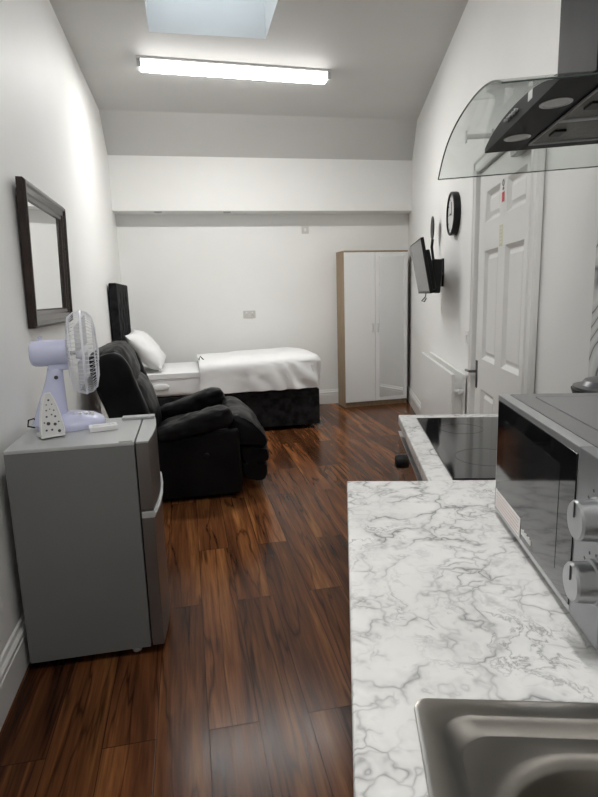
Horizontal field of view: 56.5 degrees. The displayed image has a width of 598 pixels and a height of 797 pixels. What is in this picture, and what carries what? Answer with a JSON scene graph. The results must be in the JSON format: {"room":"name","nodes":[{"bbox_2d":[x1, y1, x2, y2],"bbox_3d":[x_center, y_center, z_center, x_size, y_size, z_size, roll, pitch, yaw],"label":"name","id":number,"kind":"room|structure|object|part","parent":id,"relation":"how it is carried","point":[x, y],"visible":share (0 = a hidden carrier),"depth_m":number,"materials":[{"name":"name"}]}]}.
{"room":"studio apartment","nodes":[
{"label":"studio apartment","id":0,"kind":"room"},
{"bbox_2d":[0,0,120,655],"bbox_3d":[-1.295,-0.667,2.377,0.120,3.320,8.530,-4,11,-11],"label":"wall","id":1,"kind":"structure","parent":0,"point":[52,136],"depth_m":3.02,"materials":[{"name":"paint"}]},
{"bbox_2d":[0,611,29,730],"bbox_3d":[-1.181,0.869,2.676,0.020,0.185,8.530,-4,11,-11],"label":"baseboard","id":2,"kind":"structure","parent":1,"relation":"attached to","point":[15,657],"depth_m":2.03,"materials":[{"name":"white paint"}]},
{"bbox_2d":[15,176,72,328],"bbox_3d":[-1.313,-0.725,2.928,0.038,0.665,0.880,-2,10,-11],"label":"wall mirror","id":3,"kind":"object","parent":1,"relation":"attached to","point":[42,221],"visible":0.96,"depth_m":2.82,"materials":[{"name":"brown wood"}]},
{"bbox_3d":[-1.326,-0.724,2.925,0.009,0.505,0.720,-2,10,-11],"label":"glass","id":4,"kind":"part","parent":3,"relation":"part of","materials":[{"name":"white mirror"}]},
{"bbox_2d":[0,398,415,796],"bbox_3d":[0.600,0.903,3.047,3.885,0.120,8.770,-4,11,-11],"label":"floor","id":5,"kind":"structure","parent":0,"point":[247,691],"depth_m":2.14,"materials":[{"name":"brown wood"}]},
{"bbox_2d":[3,414,169,663],"bbox_3d":[-0.833,0.559,2.344,0.531,0.894,0.472,-4,11,-11],"label":"refrigerator","id":6,"kind":"object","parent":5,"relation":"on","point":[86,507],"visible":0.98,"depth_m":2.12,"materials":[{"name":"silver metal"}]},
{"bbox_2d":[37,392,65,438],"bbox_3d":[-0.981,0.060,2.178,0.092,0.174,0.099,-10,13,-36],"label":"iron","id":7,"kind":"object","parent":6,"relation":"on","point":[51,424],"visible":1,"depth_m":2.15,"materials":[{"name":"white"}]},
{"bbox_2d":[27,310,105,431],"bbox_3d":[-0.940,-0.129,2.351,0.314,0.485,0.318,1,11,13],"label":"desk fan","id":8,"kind":"object","parent":6,"relation":"on","point":[54,353],"visible":0.98,"depth_m":2.28,"materials":[{"name":"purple plastic"}]},
{"bbox_3d":[-1.096,0.102,2.296,0.019,0.046,0.046,7,14,39],"label":"cord","id":9,"kind":"part","parent":8,"relation":"part of","materials":[{"name":"black plastic"}]},
{"bbox_3d":[-0.901,-0.263,2.279,0.028,0.156,0.172,-2,11,-1],"label":"blade","id":10,"kind":"part","parent":8,"relation":"part of","materials":[{"name":"white plastic"}]},
{"bbox_3d":[-0.881,-0.115,2.296,0.039,0.163,0.172,-12,14,-43],"label":"blade","id":11,"kind":"part","parent":8,"relation":"part of","materials":[{"name":"white plastic"}]},
{"bbox_3d":[-0.883,0.141,2.259,0.454,0.014,0.472,-4,11,-11],"label":"panel","id":12,"kind":"part","parent":6,"relation":"part of","materials":[{"name":"grey plastic"}]},
{"bbox_2d":[88,422,117,432],"bbox_3d":[-0.801,0.116,2.277,0.110,0.022,0.060,-6,11,-23],"label":"box","id":13,"kind":"object","parent":6,"relation":"on","point":[105,426],"visible":1,"depth_m":2.26,"materials":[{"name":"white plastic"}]},
{"bbox_3d":[-0.806,0.108,2.271,0.072,0.002,0.028,-6,11,-23],"label":"inset panel","id":14,"kind":"part","parent":13,"relation":"part of","materials":[{"name":"white plastic"}]},
{"bbox_3d":[-0.626,0.122,2.308,0.062,0.007,0.472,-4,11,-11],"label":"door trim","id":15,"kind":"part","parent":6,"relation":"part of","materials":[{"name":"grey plastic"}]},
{"bbox_3d":[-0.622,0.255,2.333,0.062,0.264,0.472,-4,11,-11],"label":"freezer door","id":16,"kind":"part","parent":6,"relation":"part of","materials":[{"name":"silver metal"}]},
{"bbox_3d":[-0.616,0.405,2.361,0.066,0.026,0.472,-4,11,-11],"label":"handle trim","id":17,"kind":"part","parent":6,"relation":"part of","materials":[{"name":"grey plastic"}]},
{"bbox_3d":[-0.609,0.681,2.412,0.062,0.537,0.472,-4,11,-11],"label":"fridge door","id":18,"kind":"part","parent":6,"relation":"part of","materials":[{"name":"silver metal"}]},
{"bbox_2d":[89,340,268,500],"bbox_3d":[-0.881,0.102,4.230,1.221,1.109,1.008,-4,11,-11],"label":"recliner armchair","id":19,"kind":"object","parent":5,"relation":"on","point":[208,440],"visible":0.89,"depth_m":3.86,"materials":[{"name":"black leather"}]},
{"bbox_2d":[100,340,139,378],"bbox_3d":[-1.315,-0.244,4.078,0.289,0.349,0.794,-4,11,-11],"label":"headrest cover","id":20,"kind":"object","parent":19,"relation":"on","point":[123,351],"depth_m":3.83,"materials":[{"name":"black leather"}]},
{"bbox_2d":[136,372,161,426],"bbox_3d":[-1.174,0.027,4.159,0.272,0.444,0.700,-4,11,-11],"label":"lumbar cushion","id":21,"kind":"object","parent":19,"relation":"on","point":[146,388],"depth_m":4.01,"materials":[{"name":"black leather"}]},
{"bbox_2d":[160,411,195,425],"bbox_3d":[-0.743,0.245,4.287,0.695,0.270,0.678,-4,11,-11],"label":"seat cushion","id":22,"kind":"object","parent":19,"relation":"on","point":[166,417],"depth_m":4.51,"materials":[{"name":"black leather"}]},
{"bbox_3d":[-0.894,0.035,4.630,0.567,0.231,0.204,-4,11,-11],"label":"armrest","id":23,"kind":"part","parent":19,"relation":"part of","materials":[{"name":"black leather"}]},
{"bbox_3d":[-0.739,0.174,3.860,0.562,0.227,0.206,-4,11,-11],"label":"armrest","id":24,"kind":"part","parent":19,"relation":"part of","materials":[{"name":"black leather"}]},
{"bbox_3d":[-0.710,0.451,3.915,0.612,0.468,0.130,-4,11,-11],"label":"panel","id":25,"kind":"part","parent":19,"relation":"part of","materials":[{"name":"black leather"}]},
{"bbox_2d":[108,283,319,426],"bbox_3d":[-0.882,-0.473,6.080,2.032,1.565,1.055,-4,11,-11],"label":"bed","id":26,"kind":"object","parent":5,"relation":"on","point":[175,381],"visible":0.41,"depth_m":5.79,"materials":[{"name":"black fabric"}]},
{"bbox_3d":[-1.847,-0.597,5.860,0.074,1.185,1.055,-4,11,-11],"label":"headboard","id":27,"kind":"part","parent":26,"relation":"part of","materials":[{"name":"black fabric"}]},
{"bbox_2d":[125,329,165,369],"bbox_3d":[-1.590,-0.514,5.811,0.372,0.396,0.697,-3,11,-9],"label":"pillow","id":28,"kind":"object","parent":26,"relation":"on","point":[150,353],"visible":0.87,"depth_m":5.55,"materials":[{"name":"white fabric"}]},
{"bbox_3d":[-1.378,-0.109,5.553,0.169,0.068,0.024,-4,11,-11],"label":"mattress handle","id":29,"kind":"part","parent":26,"relation":"part of","materials":[{"name":"white fabric"}]},
{"bbox_3d":[-0.872,-0.242,6.139,1.853,0.243,0.968,-4,11,-11],"label":"mattress","id":30,"kind":"part","parent":26,"relation":"part of","materials":[{"name":"white fabric"}]},
{"bbox_2d":[197,347,320,393],"bbox_3d":[-0.463,-0.349,6.202,1.304,0.372,1.089,-4,11,-11],"label":"duvet","id":31,"kind":"object","parent":26,"relation":"on","point":[283,368],"visible":1,"depth_m":5.72,"materials":[{"name":"white fabric"}]},
{"bbox_2d":[336,250,407,407],"bbox_3d":[0.925,-0.870,7.001,0.827,1.905,0.322,-4,11,-14],"label":"wardrobe","id":32,"kind":"object","parent":5,"relation":"on","point":[372,285],"visible":1,"depth_m":6.87,"materials":[{"name":"white wood"}]},
{"bbox_3d":[0.529,-0.844,6.924,0.018,1.905,0.277,-4,11,-14],"label":"panel","id":33,"kind":"part","parent":32,"relation":"part of","materials":[{"name":"brown wood"}]},
{"bbox_3d":[0.748,-0.855,6.825,0.390,1.820,0.017,-4,11,-14],"label":"door","id":34,"kind":"part","parent":32,"relation":"part of","materials":[{"name":"white wood"}]},
{"bbox_3d":[0.895,-1.800,6.842,0.827,0.016,0.295,-4,11,-14],"label":"panel","id":35,"kind":"part","parent":32,"relation":"part of","materials":[{"name":"brown wood"}]},
{"bbox_3d":[1.147,-0.885,6.926,0.426,1.820,0.017,-4,11,-14],"label":"door","id":36,"kind":"part","parent":32,"relation":"part of","materials":[{"name":"white"}]},
{"bbox_3d":[1.150,-0.886,6.916,0.322,1.725,0.003,-4,11,-14],"label":"mirror panel","id":37,"kind":"part","parent":32,"relation":"part of","materials":[{"name":"clear glass"}]},
{"bbox_2d":[395,431,422,480],"bbox_3d":[0.674,0.609,1.929,0.626,0.862,0.794,-1,11,5],"label":"oven","id":38,"kind":"object","parent":5,"relation":"on","point":[408,470],"visible":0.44,"depth_m":2.04,"materials":[{"name":"black metal"}]},
{"bbox_3d":[0.386,0.243,2.158,0.026,0.056,0.056,-1,11,5],"label":"knob","id":39,"kind":"part","parent":38,"relation":"part of","materials":[{"name":"black plastic"}]},
{"bbox_3d":[0.398,0.626,1.954,0.020,0.595,0.790,-1,11,5],"label":"door","id":40,"kind":"part","parent":38,"relation":"part of","materials":[{"name":"glass"}]},
{"bbox_3d":[0.388,0.272,1.888,0.020,0.115,0.790,-1,11,5],"label":"control panel","id":41,"kind":"part","parent":38,"relation":"part of","materials":[{"name":"grey metal"}]},
{"bbox_2d":[398,414,497,480],"bbox_3d":[0.685,0.156,1.842,0.627,0.039,0.812,-1,11,5],"label":"countertop","id":42,"kind":"structure","parent":38,"relation":"on","point":[430,467],"depth_m":1.79,"materials":[{"name":"stone"}]},
{"bbox_2d":[416,417,497,479],"bbox_3d":[0.695,0.141,1.799,0.530,0.005,0.730,-1,11,5],"label":"cooktop","id":43,"kind":"object","parent":42,"relation":"in","point":[466,447],"visible":0.41,"depth_m":1.79,"materials":[{"name":"black glass"}]},
{"bbox_2d":[571,376,597,392],"bbox_3d":[0.846,0.050,1.489,0.224,0.278,0.224,-1,11,5],"label":"saucepan","id":44,"kind":"object","parent":43,"relation":"on","point":[589,384],"visible":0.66,"depth_m":1.46,"materials":[{"name":"silver metal"}]},
{"bbox_3d":[0.451,0.932,0.196,0.819,0.871,2.710,-1,11,5],"label":"base cabinet","id":45,"kind":"object","parent":5,"relation":"on","visible":0},
{"bbox_2d":[347,481,597,796],"bbox_3d":[0.441,0.487,0.092,0.841,0.040,2.770,-1,11,5],"label":"countertop","id":46,"kind":"structure","parent":45,"relation":"on","point":[445,600],"depth_m":0.83,"materials":[{"name":"stone"}]},
{"bbox_2d":[414,698,597,796],"bbox_3d":[0.347,0.525,0.217,0.488,0.168,0.926,-1,11,5],"label":"sink","id":47,"kind":"object","parent":46,"relation":"in","point":[469,747],"visible":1,"depth_m":0.61,"materials":[{"name":"metal"}]},
{"bbox_3d":[0.347,0.532,0.218,0.400,0.155,0.838,-1,11,5],"label":"bowl","id":48,"kind":"part","parent":47,"relation":"part of","materials":[{"name":"metal"}]},
{"bbox_2d":[495,393,597,649],"bbox_3d":[0.576,0.167,0.937,0.402,0.272,0.526,-1,11,5],"label":"microwave","id":49,"kind":"object","parent":46,"relation":"on","point":[546,484],"visible":1,"depth_m":0.89,"materials":[{"name":"silver metal"}]},
{"bbox_3d":[0.411,0.154,1.001,0.002,0.232,0.402,-1,11,5],"label":"glass","id":50,"kind":"part","parent":49,"relation":"part of","materials":[{"name":"black glass"}]},
{"bbox_3d":[0.604,0.160,0.945,0.348,0.258,0.505,-1,11,5],"label":"casing","id":51,"kind":"part","parent":49,"relation":"part of","materials":[{"name":"silver metal"}]},
{"bbox_3d":[0.403,0.201,0.756,0.022,0.255,0.090,-1,11,5],"label":"control panel","id":52,"kind":"part","parent":49,"relation":"part of","materials":[{"name":"silver metal"}]},
{"bbox_2d":[49,0,467,160],"bbox_3d":[0.486,-2.468,2.259,3.656,0.940,8.320,-4,11,-11],"label":"ceiling","id":53,"kind":"structure","parent":0,"point":[384,58],"depth_m":4.72,"materials":[{"name":"paint"}]},
{"bbox_2d":[136,55,330,83],"bbox_3d":[-0.514,-2.699,4.593,1.590,0.078,0.140,-4,11,-14],"label":"ceiling light","id":54,"kind":"object","parent":53,"relation":"attached to","point":[150,64],"visible":1,"depth_m":4.54,"materials":[{"name":"white plastic"}]},
{"bbox_2d":[140,58,326,78],"bbox_3d":[-0.514,-2.694,4.594,1.530,0.052,0.124,-4,11,-14],"label":"diffuser","id":55,"kind":"object","parent":54,"relation":"attached to","point":[151,65],"depth_m":4.53,"materials":[{"name":"white plastic"}]},
{"bbox_3d":[-0.515,-2.729,4.587,1.590,0.018,0.140,-4,11,-14],"label":"plate","id":56,"kind":"part","parent":54,"relation":"part of","materials":[{"name":"white plastic"}]},
{"bbox_2d":[115,214,408,389],"bbox_3d":[-0.332,-1.534,6.902,3.835,3.320,0.120,-4,11,-11],"label":"wall","id":57,"kind":"structure","parent":0,"point":[190,280],"depth_m":6.79,"materials":[{"name":"paint"}]},
{"bbox_2d":[243,311,255,317],"bbox_3d":[-0.611,-1.038,6.864,0.150,0.088,0.014,-4,11,-11],"label":"double socket","id":58,"kind":"object","parent":57,"relation":"attached to","point":[246,314],"visible":1,"depth_m":6.86,"materials":[{"name":"grey plastic"}]},
{"bbox_2d":[108,155,411,213],"bbox_3d":[-0.335,-2.479,6.524,3.565,0.575,0.280,-4,11,-11],"label":"beam","id":59,"kind":"structure","parent":57,"relation":"attached to","point":[138,184],"depth_m":6.37,"materials":[{"name":"paint"}]},
{"bbox_2d":[301,226,308,233],"bbox_3d":[0.076,-2.066,6.821,0.088,0.088,0.014,-4,11,-11],"label":"wall switch","id":60,"kind":"object","parent":57,"relation":"attached to","point":[305,229],"visible":1,"depth_m":6.82,"materials":[{"name":"grey plastic"}]},
{"bbox_2d":[319,389,337,403],"bbox_3d":[-0.292,0.020,7.116,3.515,0.185,0.020,-4,11,-11],"label":"baseboard","id":61,"kind":"structure","parent":57,"relation":"attached to","point":[329,396],"depth_m":7.24,"materials":[{"name":"white paint"}]},
{"bbox_2d":[408,0,597,413],"bbox_3d":[1.131,-0.827,2.855,0.125,3.320,9.117,-1,11,5],"label":"wall","id":62,"kind":"structure","parent":0,"point":[491,40],"depth_m":3.03,"materials":[{"name":"paint"}]},
{"bbox_2d":[407,386,420,414],"bbox_3d":[1.307,0.239,5.680,0.024,0.185,3.525,-1,11,5],"label":"baseboard","id":63,"kind":"structure","parent":62,"relation":"attached to","point":[412,399],"depth_m":6.70,"materials":[{"name":"white paint"}]},
{"bbox_2d":[410,237,443,301],"bbox_3d":[1.065,-1.013,4.441,0.293,0.472,0.741,-1,11,5],"label":"television","id":64,"kind":"object","parent":62,"relation":"attached to","point":[429,274],"visible":1,"depth_m":4.19,"materials":[{"name":"black plastic"}]},
{"bbox_2d":[430,216,434,258],"bbox_3d":[1.169,-1.372,4.858,0.084,0.421,0.147,-5,11,-18],"label":"tv aerial","id":65,"kind":"object","parent":62,"relation":"attached to","point":[432,218],"visible":0.91,"depth_m":4.84,"materials":[{"name":"black plastic"}]},
{"bbox_2d":[421,352,465,414],"bbox_3d":[1.168,0.004,4.583,0.111,0.615,1.560,-1,11,5],"label":"radiator","id":66,"kind":"object","parent":62,"relation":"attached to","point":[443,386],"visible":0.67,"depth_m":4.32,"materials":[{"name":"white metal"}]},
{"bbox_2d":[454,382,461,413],"bbox_3d":[1.110,0.146,3.907,0.052,0.535,0.005,-1,11,5],"label":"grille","id":67,"kind":"object","parent":66,"relation":"attached to","point":[457,385],"depth_m":3.88,"materials":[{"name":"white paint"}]},
{"bbox_2d":[446,191,460,235],"bbox_3d":[1.143,-1.368,4.123,0.050,0.310,0.310,-1,11,5],"label":"wall clock","id":68,"kind":"object","parent":62,"relation":"attached to","point":[453,212],"visible":1,"depth_m":4.05,"materials":[{"name":"black plastic"}]},
{"bbox_2d":[465,330,468,343],"bbox_3d":[1.149,-0.420,3.811,0.015,0.086,0.086,-1,11,5],"label":"light switch","id":69,"kind":"object","parent":62,"relation":"attached to","point":[466,331],"visible":0.88,"depth_m":3.80,"materials":[{"name":"white plastic"}]},
{"bbox_2d":[464,129,493,143],"bbox_3d":[1.011,-1.475,3.134,0.150,0.062,0.060,-1,11,5],"label":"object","id":70,"kind":"object","parent":62,"relation":"attached to","point":[483,135],"visible":0.75,"depth_m":3.12,"materials":[{"name":"white plastic"}]},
{"bbox_2d":[465,148,545,413],"bbox_3d":[1.074,-0.286,3.054,0.086,2.187,1.209,-1,11,5],"label":"door","id":71,"kind":"structure","parent":62,"relation":"in","point":[507,210],"depth_m":2.92,"materials":[{"name":"white paint"}]},
{"bbox_3d":[1.103,-0.180,3.583,0.056,0.024,0.124,-1,11,5],"label":"lever handle","id":72,"kind":"part","parent":71,"relation":"part of","materials":[{"name":"grey metal"}]},
{"bbox_3d":[1.124,-0.156,3.531,0.006,0.175,0.034,-1,11,5],"label":"handle plate","id":73,"kind":"part","parent":71,"relation":"part of","materials":[{"name":"grey metal"}]},
{"bbox_2d":[438,0,597,179],"bbox_3d":[0.683,-1.174,1.379,0.525,1.035,0.763,-1,11,5],"label":"extractor hood","id":74,"kind":"object","parent":62,"relation":"attached to","point":[562,110],"visible":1,"depth_m":1.40,"materials":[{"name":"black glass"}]},
{"bbox_3d":[0.799,-0.730,1.510,0.274,0.017,0.225,-1,11,5],"label":"filter frame","id":75,"kind":"part","parent":74,"relation":"part of","materials":[{"name":"silver metal"}]},
{"bbox_3d":[0.782,-0.688,1.286,0.274,0.017,0.222,-1,11,5],"label":"filter frame","id":76,"kind":"part","parent":74,"relation":"part of","materials":[{"name":"silver metal"}]}
]}

